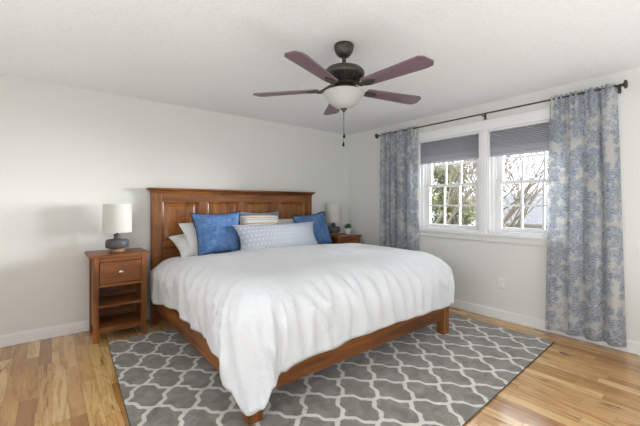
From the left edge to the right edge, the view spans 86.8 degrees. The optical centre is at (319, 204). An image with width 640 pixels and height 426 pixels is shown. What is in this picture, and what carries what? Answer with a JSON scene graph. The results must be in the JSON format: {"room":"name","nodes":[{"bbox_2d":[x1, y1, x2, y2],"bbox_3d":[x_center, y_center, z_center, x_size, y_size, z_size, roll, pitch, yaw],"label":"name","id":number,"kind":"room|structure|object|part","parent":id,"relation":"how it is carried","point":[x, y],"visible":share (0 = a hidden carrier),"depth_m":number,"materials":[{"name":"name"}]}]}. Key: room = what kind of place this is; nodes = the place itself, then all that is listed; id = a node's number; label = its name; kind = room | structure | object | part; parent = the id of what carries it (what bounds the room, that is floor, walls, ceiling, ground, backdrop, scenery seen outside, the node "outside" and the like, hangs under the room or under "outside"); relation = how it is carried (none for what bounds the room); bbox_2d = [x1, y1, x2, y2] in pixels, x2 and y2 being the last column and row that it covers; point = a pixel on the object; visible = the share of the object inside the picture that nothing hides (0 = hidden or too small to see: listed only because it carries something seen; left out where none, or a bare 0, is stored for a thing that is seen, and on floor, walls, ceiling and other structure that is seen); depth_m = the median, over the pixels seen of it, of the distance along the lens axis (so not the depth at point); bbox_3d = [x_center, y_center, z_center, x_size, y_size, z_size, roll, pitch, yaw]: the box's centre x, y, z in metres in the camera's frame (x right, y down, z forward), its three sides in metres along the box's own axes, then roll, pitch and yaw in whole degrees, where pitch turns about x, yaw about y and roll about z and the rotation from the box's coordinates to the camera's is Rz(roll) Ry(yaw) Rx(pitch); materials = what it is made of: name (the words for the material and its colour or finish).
{"room":"bedroom","nodes":[
{"label":"bedroom","id":0,"kind":"room"},
{"bbox_2d":[0,74,347,334],"bbox_3d":[-1.541,0.058,4.210,5.420,2.440,0.220,0,0,-39],"label":"wall","id":1,"kind":"structure","parent":0,"point":[67,152],"depth_m":3.45,"materials":[{"name":"white paint"}]},
{"bbox_2d":[0,309,149,347],"bbox_3d":[-1.554,1.224,4.050,5.200,0.108,0.014,0,0,-39],"label":"baseboard","id":2,"kind":"structure","parent":1,"relation":"attached to","point":[11,339],"depth_m":3.20,"materials":[{"name":"white paint"}]},
{"bbox_2d":[0,0,639,134],"bbox_3d":[0.080,-1.212,2.177,5.420,0.100,5.420,0,0,-39],"label":"ceiling","id":3,"kind":"structure","parent":0,"point":[210,55],"depth_m":2.52,"materials":[{"name":"white paint"}]},
{"bbox_2d":[253,41,433,146],"bbox_3d":[0.216,-0.791,2.440,1.325,0.740,1.294,0,0,-39],"label":"ceiling fan","id":4,"kind":"object","parent":3,"relation":"hanging from","point":[343,93],"visible":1,"depth_m":2.36,"materials":[{"name":"brown wood"}]},
{"bbox_3d":[-0.257,-0.839,2.551,0.510,0.029,0.143,0,0,11],"label":"blade","id":5,"kind":"part","parent":4,"relation":"part of","materials":[{"name":"brown wood"}]},
{"bbox_3d":[-0.042,-0.839,2.080,0.143,0.029,0.510,0,0,29],"label":"blade","id":6,"kind":"part","parent":4,"relation":"part of","materials":[{"name":"brown wood"}]},
{"bbox_3d":[0.124,-0.839,2.901,0.143,0.029,0.510,0,0,-7],"label":"blade","id":7,"kind":"part","parent":4,"relation":"part of","materials":[{"name":"brown wood"}]},
{"bbox_3d":[0.174,-0.756,2.463,0.302,0.117,0.302,0,0,-39],"label":"lamp shade","id":8,"kind":"part","parent":4,"relation":"part of","materials":[{"name":"white glass"}]},
{"bbox_3d":[0.575,-0.839,2.646,0.510,0.029,0.143,0,0,-25],"label":"blade","id":9,"kind":"part","parent":4,"relation":"part of","materials":[{"name":"brown wood"}]},
{"bbox_3d":[0.472,-0.839,2.139,0.143,0.029,0.510,0,0,-43],"label":"blade","id":10,"kind":"part","parent":4,"relation":"part of","materials":[{"name":"brown wood"}]},
{"bbox_2d":[0,307,639,425],"bbox_3d":[0.080,1.328,2.177,5.420,0.100,5.420,0,0,-39],"label":"floor","id":11,"kind":"structure","parent":0,"point":[66,380],"depth_m":2.38,"materials":[{"name":"brown wood"}]},
{"bbox_2d":[85,248,149,343],"bbox_3d":[-2.018,0.875,3.367,0.506,0.806,0.453,0,0,-39],"label":"nightstand","id":12,"kind":"object","parent":11,"relation":"on","point":[117,280],"visible":0.99,"depth_m":3.31,"materials":[{"name":"brown wood"}]},
{"bbox_3d":[-2.288,0.888,3.394,0.045,0.780,0.045,0,0,-39],"label":"leg","id":13,"kind":"part","parent":12,"relation":"part of","materials":[{"name":"brown wood"}]},
{"bbox_3d":[-2.178,0.838,3.251,0.015,0.680,0.313,0,0,-39],"label":"panel","id":14,"kind":"part","parent":12,"relation":"part of","materials":[{"name":"brown wood"}]},
{"bbox_3d":[-2.063,0.888,3.112,0.045,0.780,0.045,0,0,-39],"label":"leg","id":15,"kind":"part","parent":12,"relation":"part of","materials":[{"name":"brown wood"}]},
{"bbox_3d":[-2.136,0.838,3.520,0.348,0.680,0.013,0,0,-39],"label":"panel","id":16,"kind":"part","parent":12,"relation":"part of","materials":[{"name":"brown wood"}]},
{"bbox_2d":[102,204,131,252],"bbox_3d":[-2.017,0.234,3.364,0.256,0.475,0.256,0,0,-39],"label":"table lamp","id":17,"kind":"object","parent":12,"relation":"on","point":[116,218],"visible":1,"depth_m":3.27,"materials":[{"name":"white fabric"}]},
{"bbox_3d":[-2.017,0.136,3.364,0.256,0.280,0.256,0,0,-39],"label":"lamp shade","id":18,"kind":"part","parent":17,"relation":"part of","materials":[{"name":"white fabric"}]},
{"bbox_2d":[99,311,140,333],"bbox_3d":[-2.014,1.171,3.367,0.384,0.050,0.376,0,0,-39],"label":"shelf","id":19,"kind":"object","parent":12,"relation":"attached to","point":[119,320],"depth_m":3.33,"materials":[{"name":"brown wood"}]},
{"bbox_2d":[99,292,140,308],"bbox_3d":[-2.014,0.952,3.367,0.384,0.022,0.376,0,0,-39],"label":"shelf","id":20,"kind":"object","parent":12,"relation":"attached to","point":[113,299],"depth_m":3.34,"materials":[{"name":"brown wood"}]},
{"bbox_3d":[-1.905,0.758,3.231,0.348,0.030,0.026,0,0,-39],"label":"rail","id":21,"kind":"part","parent":12,"relation":"part of","materials":[{"name":"brown wood"}]},
{"bbox_3d":[-1.905,0.517,3.231,0.348,0.039,0.026,0,0,-39],"label":"rail","id":22,"kind":"part","parent":12,"relation":"part of","materials":[{"name":"brown wood"}]},
{"bbox_3d":[-1.900,0.640,3.224,0.340,0.199,0.020,0,0,-39],"label":"drawer","id":23,"kind":"part","parent":12,"relation":"part of","materials":[{"name":"brown wood"}]},
{"bbox_3d":[-1.979,0.888,3.640,0.045,0.780,0.045,0,0,-39],"label":"leg","id":24,"kind":"part","parent":12,"relation":"part of","materials":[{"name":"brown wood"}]},
{"bbox_3d":[-1.864,0.838,3.501,0.015,0.680,0.313,0,0,-39],"label":"panel","id":25,"kind":"part","parent":12,"relation":"part of","materials":[{"name":"brown wood"}]},
{"bbox_3d":[-1.754,0.888,3.359,0.045,0.780,0.045,0,0,-39],"label":"leg","id":26,"kind":"part","parent":12,"relation":"part of","materials":[{"name":"brown wood"}]},
{"bbox_2d":[146,187,448,425],"bbox_3d":[-0.294,0.548,3.528,2.282,1.460,2.372,0,0,-39],"label":"frame","id":27,"kind":"object","parent":11,"relation":"on","point":[169,207],"visible":0.41,"depth_m":3.76,"materials":[{"name":"brown wood"}]},
{"bbox_3d":[-1.827,0.571,3.768,0.102,1.415,0.075,0,0,-39],"label":"post","id":28,"kind":"part","parent":27,"relation":"part of","materials":[{"name":"brown wood"}]},
{"bbox_3d":[-1.621,0.202,3.932,0.423,0.483,0.051,0,0,-39],"label":"raised panel","id":29,"kind":"part","parent":27,"relation":"part of","materials":[{"name":"brown wood"}]},
{"bbox_3d":[-1.140,1.036,2.854,0.032,0.165,2.208,0,0,-39],"label":"rail","id":30,"kind":"part","parent":27,"relation":"part of","materials":[{"name":"brown wood"}]},
{"bbox_3d":[-1.222,0.202,4.250,0.420,0.483,0.051,0,0,-39],"label":"raised panel","id":31,"kind":"part","parent":27,"relation":"part of","materials":[{"name":"brown wood"}]},
{"bbox_3d":[-0.995,-0.152,4.408,2.282,0.060,0.121,0,0,-39],"label":"crown moulding","id":32,"kind":"part","parent":27,"relation":"part of","materials":[{"name":"brown wood"}]},
{"bbox_3d":[-1.007,0.396,4.422,2.000,1.065,0.055,0,0,-39],"label":"headboard","id":33,"kind":"part","parent":27,"relation":"part of","materials":[{"name":"brown wood"}]},
{"bbox_3d":[-0.394,1.108,1.986,0.095,0.312,0.085,0,0,-39],"label":"leg","id":34,"kind":"part","parent":27,"relation":"part of","materials":[{"name":"brown wood"}]},
{"bbox_3d":[-0.819,0.202,4.572,0.430,0.483,0.051,0,0,-39],"label":"raised panel","id":35,"kind":"part","parent":27,"relation":"part of","materials":[{"name":"brown wood"}]},
{"bbox_3d":[-0.403,0.202,4.903,0.453,0.483,0.051,0,0,-39],"label":"raised panel","id":36,"kind":"part","parent":27,"relation":"part of","materials":[{"name":"brown wood"}]},
{"bbox_2d":[149,243,454,415],"bbox_3d":[-0.161,0.809,3.374,2.435,0.743,2.234,0,0,-39],"label":"duvet","id":37,"kind":"object","parent":27,"relation":"on","point":[263,312],"visible":0.97,"depth_m":2.33,"materials":[{"name":"white fabric"}]},
{"bbox_2d":[178,222,197,255],"bbox_3d":[-1.250,0.368,3.893,0.241,0.465,0.698,0,0,42],"label":"pillow","id":38,"kind":"object","parent":37,"relation":"on","point":[188,229],"visible":0.14,"depth_m":3.69,"materials":[{"name":"white fabric"}]},
{"bbox_2d":[168,234,222,256],"bbox_3d":[-1.329,0.448,3.880,0.690,0.263,0.364,0,0,-44],"label":"pillow","id":39,"kind":"object","parent":37,"relation":"on","point":[185,250],"visible":0.22,"depth_m":3.65,"materials":[{"name":"white fabric"}]},
{"bbox_2d":[189,211,240,255],"bbox_3d":[-1.132,0.320,3.757,0.592,0.486,0.204,0,0,-35],"label":"throw pillow","id":40,"kind":"object","parent":37,"relation":"on","point":[215,233],"visible":0.83,"depth_m":3.69,"materials":[{"name":"blue fabric"}]},
{"bbox_2d":[239,212,278,224],"bbox_3d":[-0.740,0.313,4.249,0.584,0.446,0.214,0,0,-35],"label":"throw pillow","id":41,"kind":"object","parent":37,"relation":"on","point":[245,218],"visible":0.37,"depth_m":4.21,"materials":[{"name":"white fabric"}]},
{"bbox_2d":[233,221,317,250],"bbox_3d":[-0.480,0.398,4.097,1.205,0.339,0.218,0,0,-44],"label":"lumbar pillow","id":42,"kind":"object","parent":37,"relation":"on","point":[293,234],"visible":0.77,"depth_m":3.96,"materials":[{"name":"grey fabric"}]},
{"bbox_2d":[278,219,294,223],"bbox_3d":[-0.392,0.378,4.678,0.700,0.381,0.242,0,0,-39],"label":"pillow","id":43,"kind":"object","parent":37,"relation":"on","point":[280,221],"visible":0.06,"depth_m":4.61,"materials":[{"name":"white fabric"}]},
{"bbox_2d":[292,211,332,243],"bbox_3d":[-0.093,0.354,4.688,0.207,0.524,0.654,0,0,45],"label":"throw pillow","id":44,"kind":"object","parent":37,"relation":"on","point":[320,228],"visible":0.6,"depth_m":4.68,"materials":[{"name":"blue fabric"}]},
{"bbox_3d":[-0.186,0.571,5.076,0.102,1.415,0.075,0,0,-39],"label":"post","id":45,"kind":"part","parent":27,"relation":"part of","materials":[{"name":"brown wood"}]},
{"bbox_3d":[0.410,1.040,2.646,2.021,0.160,0.033,0,0,-40],"label":"foot rail","id":46,"kind":"part","parent":27,"relation":"part of","materials":[{"name":"brown wood"}]},
{"bbox_3d":[1.210,1.108,3.331,0.095,0.312,0.084,0,0,-39],"label":"leg","id":47,"kind":"part","parent":27,"relation":"part of","materials":[{"name":"brown wood"}]},
{"bbox_2d":[108,314,553,425],"bbox_3d":[0.118,1.272,3.018,3.336,0.012,2.721,0,0,-39],"label":"area rug","id":48,"kind":"object","parent":11,"relation":"on","point":[424,376],"visible":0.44,"depth_m":2.39,"materials":[{"name":"grey carpet"}]},
{"bbox_2d":[325,233,361,243],"bbox_3d":[0.320,0.875,5.232,0.506,0.806,0.453,0,0,-39],"label":"nightstand","id":49,"kind":"object","parent":11,"relation":"on","point":[341,238],"visible":0.25,"depth_m":5.09,"materials":[{"name":"brown wood"}]},
{"bbox_2d":[325,204,341,234],"bbox_3d":[0.209,0.234,5.247,0.256,0.475,0.256,0,0,-39],"label":"table lamp","id":50,"kind":"object","parent":49,"relation":"on","point":[333,214],"visible":0.97,"depth_m":5.15,"materials":[{"name":"white fabric"}]},
{"bbox_3d":[0.209,0.136,5.247,0.256,0.280,0.256,0,0,-39],"label":"lamp shade","id":51,"kind":"part","parent":50,"relation":"part of","materials":[{"name":"white fabric"}]},
{"bbox_2d":[344,224,351,233],"bbox_3d":[0.442,0.385,5.344,0.145,0.174,0.151,0,0,-39],"label":"potted succulent","id":52,"kind":"object","parent":49,"relation":"on","point":[347,227],"visible":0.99,"depth_m":5.31,"materials":[{"name":"plant"}]},
{"bbox_2d":[345,228,350,233],"bbox_3d":[0.440,0.425,5.343,0.105,0.094,0.105,0,0,-39],"label":"pot","id":53,"kind":"object","parent":49,"relation":"on","point":[347,230],"depth_m":5.30,"materials":[{"name":"white ceramic"}]},
{"bbox_3d":[0.432,0.517,5.096,0.348,0.039,0.026,0,0,-39],"label":"rail","id":54,"kind":"part","parent":49,"relation":"part of","materials":[{"name":"brown wood"}]},
{"bbox_3d":[0.438,0.640,5.089,0.340,0.199,0.020,0,0,-39],"label":"drawer","id":55,"kind":"part","parent":49,"relation":"part of","materials":[{"name":"brown wood"}]},
{"bbox_2d":[348,67,639,341],"bbox_3d":[2.182,0.058,3.713,0.220,2.440,5.200,0,0,-39],"label":"wall","id":56,"kind":"structure","parent":0,"point":[476,266],"depth_m":3.70,"materials":[{"name":"white paint"}]},
{"bbox_2d":[419,131,478,231],"bbox_3d":[1.700,-0.264,4.341,0.250,1.175,0.827,0,0,-39],"label":"window","id":57,"kind":"structure","parent":56,"relation":"in","point":[426,170],"depth_m":4.43,"materials":[{"name":"paint"}]},
{"bbox_2d":[420,133,478,164],"bbox_3d":[1.621,-0.693,4.278,0.045,0.311,0.793,0,0,-39],"label":"window shade","id":58,"kind":"object","parent":57,"relation":"attached to","point":[466,147],"visible":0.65,"depth_m":4.24,"materials":[{"name":"grey fabric"}]},
{"bbox_3d":[1.620,-0.549,4.277,0.026,0.022,0.793,0,0,-39],"label":"rail","id":59,"kind":"part","parent":58,"relation":"part of","materials":[{"name":"grey"}]},
{"bbox_3d":[1.693,0.019,4.336,0.034,0.565,0.737,0,0,-39],"label":"sash","id":60,"kind":"part","parent":57,"relation":"part of","materials":[{"name":"paint"}]},
{"bbox_3d":[1.723,-0.530,4.359,0.034,0.600,0.737,0,0,-39],"label":"sash","id":61,"kind":"part","parent":57,"relation":"part of","materials":[{"name":"paint"}]},
{"bbox_2d":[419,228,546,245],"bbox_3d":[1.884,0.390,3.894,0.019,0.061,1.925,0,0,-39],"label":"trim","id":62,"kind":"structure","parent":56,"relation":"attached to","point":[421,233],"depth_m":3.86,"materials":[{"name":"white paint"}]},
{"bbox_2d":[418,108,549,231],"bbox_3d":[1.881,-0.309,3.892,0.026,1.305,1.945,0,0,-39],"label":"trim","id":63,"kind":"structure","parent":56,"relation":"attached to","point":[482,127],"depth_m":3.88,"materials":[{"name":"paint"}]},
{"bbox_2d":[375,80,627,138],"bbox_3d":[1.743,-1.016,3.986,0.122,0.088,2.833,0,0,-39],"label":"curtain rod","id":64,"kind":"object","parent":56,"relation":"attached to","point":[625,83],"visible":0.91,"depth_m":3.55,"materials":[{"name":"black metal"}]},
{"bbox_2d":[380,126,418,250],"bbox_3d":[1.103,0.083,4.758,0.087,2.263,0.641,0,0,-39],"label":"curtain","id":65,"kind":"object","parent":64,"relation":"hanging from","point":[399,168],"visible":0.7,"depth_m":4.70,"materials":[{"name":"blue fabric"}]},
{"bbox_2d":[545,83,626,346],"bbox_3d":[2.417,0.089,3.115,0.088,2.281,0.599,0,0,-39],"label":"curtain","id":66,"kind":"object","parent":64,"relation":"hanging from","point":[585,287],"visible":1,"depth_m":3.08,"materials":[{"name":"blue fabric"}]},
{"bbox_2d":[498,277,504,288],"bbox_3d":[2.007,0.872,3.746,0.009,0.116,0.072,0,0,-39],"label":"wall outlet","id":67,"kind":"object","parent":56,"relation":"attached to","point":[501,281],"visible":1,"depth_m":3.74,"materials":[{"name":"plastic"}]},
{"bbox_2d":[488,119,549,235],"bbox_3d":[2.278,-0.264,3.616,0.250,1.175,0.828,0,0,-39],"label":"window","id":68,"kind":"structure","parent":56,"relation":"in","point":[496,181],"depth_m":3.85,"materials":[{"name":"paint"}]},
{"bbox_2d":[490,121,548,156],"bbox_3d":[2.199,-0.693,3.553,0.045,0.311,0.794,0,0,-39],"label":"window shade","id":69,"kind":"object","parent":68,"relation":"attached to","point":[532,138],"visible":0.52,"depth_m":3.61,"materials":[{"name":"grey fabric"}]},
{"bbox_3d":[2.198,-0.549,3.552,0.026,0.022,0.794,0,0,-39],"label":"rail","id":70,"kind":"part","parent":69,"relation":"part of","materials":[{"name":"grey"}]},
{"bbox_3d":[2.301,-0.530,3.634,0.034,0.600,0.738,0,0,-39],"label":"sash","id":71,"kind":"part","parent":68,"relation":"part of","materials":[{"name":"paint"}]},
{"bbox_3d":[2.272,0.019,3.611,0.034,0.565,0.738,0,0,-39],"label":"sash","id":72,"kind":"part","parent":68,"relation":"part of","materials":[{"name":"paint"}]},
{"bbox_2d":[449,299,639,354],"bbox_3d":[2.095,1.224,3.634,0.014,0.108,5.186,0,0,-39],"label":"baseboard","id":73,"kind":"structure","parent":56,"relation":"attached to","point":[633,347],"depth_m":3.57,"materials":[{"name":"white paint"}]},
{"label":"outside","id":74,"kind":"structure","parent":0,"visible":0},
{"bbox_3d":[20.927,4.528,28.385,59.700,0.100,90.000,0,0,-39],"label":"lawn","id":75,"kind":"structure","parent":74,"visible":0},
{"bbox_2d":[431,161,474,225],"bbox_3d":[5.753,1.205,15.795,3.134,6.551,2.906,0,0,25],"label":"evergreen tree","id":76,"kind":"object","parent":75,"relation":"on","point":[435,200],"visible":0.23,"depth_m":15.23,"materials":[{"name":"green plant"}]},
{"bbox_2d":[436,155,517,224],"bbox_3d":[16.178,-3.007,33.560,8.048,14.975,7.894,0,0,30],"label":"tree","id":77,"kind":"object","parent":75,"relation":"on","point":[508,155],"visible":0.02,"depth_m":33.05,"materials":[{"name":"grey plant"}]},
{"bbox_2d":[433,153,532,223],"bbox_3d":[3.752,-0.025,11.703,7.724,9.048,4.448,0,0,10],"label":"bare tree","id":78,"kind":"object","parent":75,"relation":"on","point":[454,195],"visible":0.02,"depth_m":11.49,"materials":[{"name":"grey plant"}]},
{"bbox_2d":[431,151,548,227],"bbox_3d":[6.311,0.620,13.329,6.219,7.774,6.890,0,0,-1],"label":"bare tree","id":79,"kind":"object","parent":75,"relation":"on","point":[518,224],"visible":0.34,"depth_m":12.14,"materials":[{"name":"grey plant"}]},
{"bbox_2d":[443,152,542,226],"bbox_3d":[5.266,0.200,10.770,4.888,8.609,4.104,0,0,-39],"label":"bare tree","id":80,"kind":"object","parent":75,"relation":"on","point":[507,161],"visible":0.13,"depth_m":10.81,"materials":[{"name":"grey plant"}]},
{"bbox_2d":[454,153,548,222],"bbox_3d":[8.280,-0.552,15.026,6.734,10.087,9.973,0,0,4],"label":"bare tree","id":81,"kind":"object","parent":75,"relation":"on","point":[512,210],"visible":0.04,"depth_m":14.78,"materials":[{"name":"grey plant"}]},
{"bbox_2d":[503,193,547,228],"bbox_3d":[16.054,1.903,17.335,8.100,5.150,11.800,0,0,-39],"label":"house","id":82,"kind":"structure","parent":75,"relation":"on","point":[533,219],"depth_m":18.55,"materials":[{"name":"grey"}]}
]}

